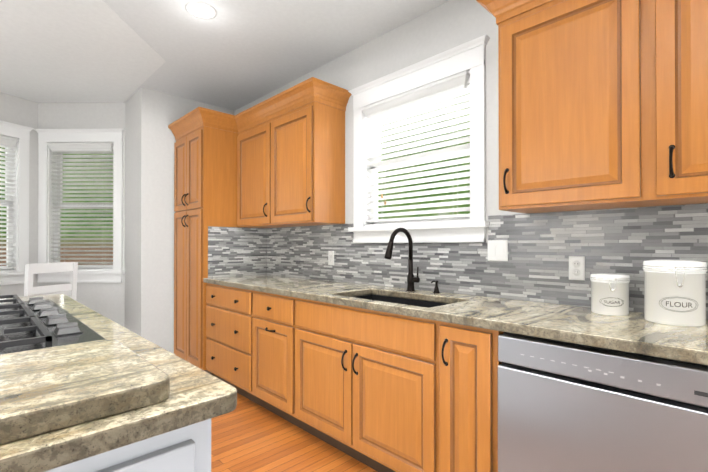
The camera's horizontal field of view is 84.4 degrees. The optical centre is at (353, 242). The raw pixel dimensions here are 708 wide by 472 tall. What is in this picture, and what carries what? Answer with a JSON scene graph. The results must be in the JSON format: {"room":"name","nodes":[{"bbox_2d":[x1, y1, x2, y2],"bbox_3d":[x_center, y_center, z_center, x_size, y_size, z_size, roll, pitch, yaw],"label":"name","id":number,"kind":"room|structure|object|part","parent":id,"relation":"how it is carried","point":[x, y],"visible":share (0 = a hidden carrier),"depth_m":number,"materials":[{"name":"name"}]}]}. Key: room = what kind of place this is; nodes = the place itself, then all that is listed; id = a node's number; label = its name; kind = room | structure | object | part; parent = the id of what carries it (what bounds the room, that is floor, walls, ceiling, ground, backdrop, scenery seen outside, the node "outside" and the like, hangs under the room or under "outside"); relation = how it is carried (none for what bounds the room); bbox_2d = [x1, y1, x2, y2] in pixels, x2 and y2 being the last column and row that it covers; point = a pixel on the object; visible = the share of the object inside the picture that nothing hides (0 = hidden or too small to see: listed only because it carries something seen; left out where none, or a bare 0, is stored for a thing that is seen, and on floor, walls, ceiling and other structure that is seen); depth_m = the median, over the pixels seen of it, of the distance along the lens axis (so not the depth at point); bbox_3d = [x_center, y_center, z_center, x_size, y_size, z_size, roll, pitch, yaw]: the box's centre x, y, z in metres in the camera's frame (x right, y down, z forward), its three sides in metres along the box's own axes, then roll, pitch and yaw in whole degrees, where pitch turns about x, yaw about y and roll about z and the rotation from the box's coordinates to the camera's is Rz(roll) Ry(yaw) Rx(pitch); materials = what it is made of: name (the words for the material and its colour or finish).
{"room":"kitchen","nodes":[
{"label":"kitchen","id":0,"kind":"room"},
{"bbox_2d":[2,0,448,110],"bbox_3d":[-1.628,-1.548,0.948,5.800,0.100,7.558,0,0,-44],"label":"ceiling","id":1,"kind":"structure","parent":0,"point":[233,55],"depth_m":2.83,"materials":[{"name":"paint"}]},
{"bbox_2d":[0,0,165,102],"bbox_3d":[-2.915,-1.486,2.749,2.591,0.003,2.533,0,0,-44],"label":"ceiling panel","id":2,"kind":"object","parent":1,"relation":"attached to","point":[81,51],"visible":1,"depth_m":3.06,"materials":[{"name":"paint"}]},
{"bbox_2d":[185,1,216,19],"bbox_3d":[-0.979,-1.486,2.503,0.190,0.006,0.190,0,0,-44],"label":"recessed light","id":3,"kind":"object","parent":1,"relation":"in","point":[201,10],"visible":1,"depth_m":2.50,"materials":[{"name":"white"}]},
{"bbox_2d":[211,393,376,471],"bbox_3d":[-1.628,1.252,0.934,5.800,0.080,7.558,0,0,-44],"label":"floor","id":4,"kind":"structure","parent":0,"point":[247,435],"depth_m":2.33,"materials":[{"name":"brown wood"}]},
{"bbox_2d":[24,262,77,299],"bbox_3d":[-2.760,0.697,3.354,0.499,1.055,0.410,0,0,16],"label":"chair","id":5,"kind":"object","parent":4,"relation":"on","point":[69,289],"visible":0.25,"depth_m":3.28,"materials":[{"name":"white wood"}]},
{"bbox_2d":[60,422,210,471],"bbox_3d":[-1.357,0.776,1.188,1.010,0.876,2.110,0,0,-44],"label":"kitchen island","id":6,"kind":"object","parent":4,"relation":"on","point":[189,450],"depth_m":0.72,"materials":[{"name":"grey paint"}]},
{"bbox_2d":[0,294,236,471],"bbox_3d":[-1.371,0.319,1.191,1.080,0.039,2.180,0,0,-44],"label":"island countertop","id":7,"kind":"structure","parent":6,"relation":"on","point":[64,407],"depth_m":0.70,"materials":[{"name":"beige stone"}]},
{"bbox_2d":[0,294,105,354],"bbox_3d":[-1.353,0.274,1.327,0.655,0.052,1.270,0,0,-44],"label":"cooktop","id":8,"kind":"object","parent":7,"relation":"in","point":[33,323],"visible":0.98,"depth_m":1.25,"materials":[{"name":"grey metal"}]},
{"bbox_2d":[172,109,235,375],"bbox_3d":[-1.336,0.044,3.892,0.658,2.366,0.660,0,0,-44],"label":"tall cabinet","id":9,"kind":"object","parent":4,"relation":"on","point":[205,144],"depth_m":3.57,"materials":[{"name":"brown wood"}]},
{"bbox_2d":[206,283,249,399],"bbox_3d":[-0.812,0.787,3.371,0.627,0.876,0.808,0,0,-44],"label":"base cabinet","id":10,"kind":"object","parent":4,"relation":"on","point":[227,308],"depth_m":3.12,"materials":[{"name":"brown wood"}]},
{"bbox_2d":[250,290,289,421],"bbox_3d":[-0.345,0.785,2.892,0.627,0.876,0.530,0,0,-44],"label":"base cabinet","id":11,"kind":"object","parent":4,"relation":"on","point":[269,313],"depth_m":2.69,"materials":[{"name":"brown wood"}]},
{"bbox_2d":[290,297,429,471],"bbox_3d":[0.213,0.782,2.319,0.627,0.876,1.070,0,0,-44],"label":"base cabinet","id":12,"kind":"object","parent":4,"relation":"on","point":[378,391],"depth_m":2.05,"materials":[{"name":"brown wood"}]},
{"bbox_2d":[203,274,707,364],"bbox_3d":[0.323,0.324,2.190,0.638,0.038,4.068,0,0,-44],"label":"countertop","id":13,"kind":"structure","parent":12,"relation":"on","point":[635,332],"depth_m":1.63,"materials":[{"name":"stone"}]},
{"bbox_2d":[354,294,445,307],"bbox_3d":[0.234,0.449,2.215,0.416,0.210,0.756,0,0,-44],"label":"sink","id":14,"kind":"object","parent":13,"relation":"in","point":[420,303],"visible":0.08,"depth_m":2.42,"materials":[{"name":"black metal"}]},
{"bbox_2d":[384,228,419,290],"bbox_3d":[0.298,0.106,2.399,0.270,0.399,0.094,0,0,-44],"label":"faucet","id":15,"kind":"object","parent":13,"relation":"on","point":[411,279],"visible":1,"depth_m":2.46,"materials":[{"name":"black metal"}]},
{"bbox_2d":[431,280,439,292],"bbox_3d":[0.488,0.266,2.359,0.077,0.079,0.042,0,0,-44],"label":"soap dispenser","id":16,"kind":"object","parent":13,"relation":"on","point":[436,289],"visible":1,"depth_m":2.36,"materials":[{"name":"black metal"}]},
{"bbox_2d":[590,273,629,315],"bbox_3d":[1.093,0.217,1.671,0.156,0.168,0.147,0,0,-44],"label":"canister","id":17,"kind":"object","parent":13,"relation":"on","point":[609,293],"visible":1,"depth_m":1.62,"materials":[{"name":"white ceramic"}]},
{"bbox_2d":[642,259,707,326],"bbox_3d":[1.210,0.183,1.479,0.204,0.235,0.194,0,0,-44],"label":"canister","id":18,"kind":"object","parent":13,"relation":"on","point":[674,292],"visible":1,"depth_m":1.41,"materials":[{"name":"white ceramic"}]},
{"bbox_2d":[430,320,485,471],"bbox_3d":[0.682,0.779,1.837,0.627,0.876,0.276,0,0,-44],"label":"base cabinet","id":19,"kind":"object","parent":4,"relation":"on","point":[457,351],"depth_m":1.65,"materials":[{"name":"brown wood"}]},
{"bbox_2d":[486,329,502,471],"bbox_3d":[1.005,0.778,1.505,0.627,0.876,0.702,0,0,-44],"label":"base cabinet","id":20,"kind":"object","parent":4,"relation":"on","point":[492,362],"depth_m":1.54,"materials":[{"name":"brown wood"}]},
{"bbox_2d":[498,332,707,471],"bbox_3d":[0.995,0.785,1.489,0.610,0.860,0.646,0,0,-44],"label":"dishwasher","id":21,"kind":"object","parent":4,"relation":"on","point":[567,407],"visible":0.96,"depth_m":1.27,"materials":[{"name":"silver metal"}]},
{"bbox_2d":[0,0,707,353],"bbox_3d":[-1.625,-0.168,0.938,5.520,2.760,7.268,0,0,-44],"label":"wall","id":22,"kind":"structure","parent":0,"point":[138,300],"depth_m":3.80,"materials":[{"name":"paint"}]},
{"bbox_2d":[0,120,33,284],"bbox_3d":[-3.610,-0.389,3.689,0.202,1.607,0.908,0,0,26],"label":"nook window","id":23,"kind":"structure","parent":22,"relation":"in","point":[14,140],"depth_m":3.97,"materials":[{"name":"white wood"}]},
{"bbox_2d":[34,128,124,282],"bbox_3d":[-2.878,-0.387,4.170,0.938,1.607,0.202,0,0,1],"label":"nook window","id":24,"kind":"structure","parent":22,"relation":"in","point":[55,145],"depth_m":4.12,"materials":[{"name":"white wood"}]},
{"bbox_2d":[236,105,275,227],"bbox_3d":[-0.783,-0.643,3.564,0.328,0.994,0.582,0,0,-44],"label":"upper cabinet","id":25,"kind":"object","parent":22,"relation":"attached to","point":[251,129],"depth_m":3.45,"materials":[{"name":"brown wood"}]},
{"bbox_2d":[268,81,347,227],"bbox_3d":[-0.384,-0.645,3.154,0.328,0.994,0.564,0,0,-44],"label":"upper cabinet","id":26,"kind":"object","parent":22,"relation":"attached to","point":[277,161],"depth_m":2.98,"materials":[{"name":"brown wood"}]},
{"bbox_2d":[348,35,489,242],"bbox_3d":[0.415,-0.580,2.642,0.202,1.157,1.118,0,0,-44],"label":"window","id":27,"kind":"structure","parent":22,"relation":"in","point":[456,72],"depth_m":2.54,"materials":[{"name":"white wood"}]},
{"bbox_2d":[208,204,707,318],"bbox_3d":[0.340,0.078,2.215,0.600,0.458,4.078,0,0,-44],"label":"backsplash","id":28,"kind":"structure","parent":22,"relation":"attached to","point":[542,247],"depth_m":2.12,"materials":[{"name":"tile"}]},
{"bbox_2d":[328,251,333,264],"bbox_3d":[-0.187,0.124,3.168,0.008,0.115,0.070,0,0,-44],"label":"electrical outlet","id":29,"kind":"object","parent":28,"relation":"attached to","point":[330,257],"visible":1,"depth_m":3.16,"materials":[{"name":"white plastic"}]},
{"bbox_2d":[488,240,507,260],"bbox_3d":[0.793,0.043,2.162,0.009,0.115,0.115,0,0,-44],"label":"switch plate","id":30,"kind":"object","parent":28,"relation":"attached to","point":[497,250],"visible":1,"depth_m":2.16,"materials":[{"name":"white plastic"}]},
{"bbox_2d":[569,256,584,280],"bbox_3d":[1.070,0.122,1.877,0.008,0.115,0.070,0,0,-44],"label":"electrical outlet","id":31,"kind":"object","parent":28,"relation":"attached to","point":[576,267],"visible":1,"depth_m":1.87,"materials":[{"name":"white plastic"}]},
{"bbox_2d":[492,0,647,213],"bbox_3d":[0.988,-0.653,1.745,0.326,0.994,0.573,0,0,-44],"label":"upper cabinet","id":32,"kind":"object","parent":22,"relation":"attached to","point":[603,104],"depth_m":1.62,"materials":[{"name":"brown wood"}]},
{"bbox_2d":[640,0,707,206],"bbox_3d":[1.378,-0.655,1.344,0.326,0.994,0.546,0,0,-44],"label":"upper cabinet","id":33,"kind":"object","parent":22,"relation":"attached to","point":[673,33],"depth_m":1.37,"materials":[{"name":"brown wood"}]},
{"bbox_3d":[1.271,-1.108,1.418,0.381,0.134,1.589,0,0,-44],"label":"crown","id":34,"kind":"part","parent":33,"relation":"part of","materials":[{"name":"brown wood"}]},
{"label":"outside","id":35,"kind":"structure","parent":0,"visible":0},
{"bbox_2d":[0,93,469,265],"bbox_3d":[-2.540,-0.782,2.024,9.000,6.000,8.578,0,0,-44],"label":"window blinds","id":36,"kind":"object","parent":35,"point":[423,202],"depth_m":5.58,"materials":[{"name":"white plastic"}]}
]}

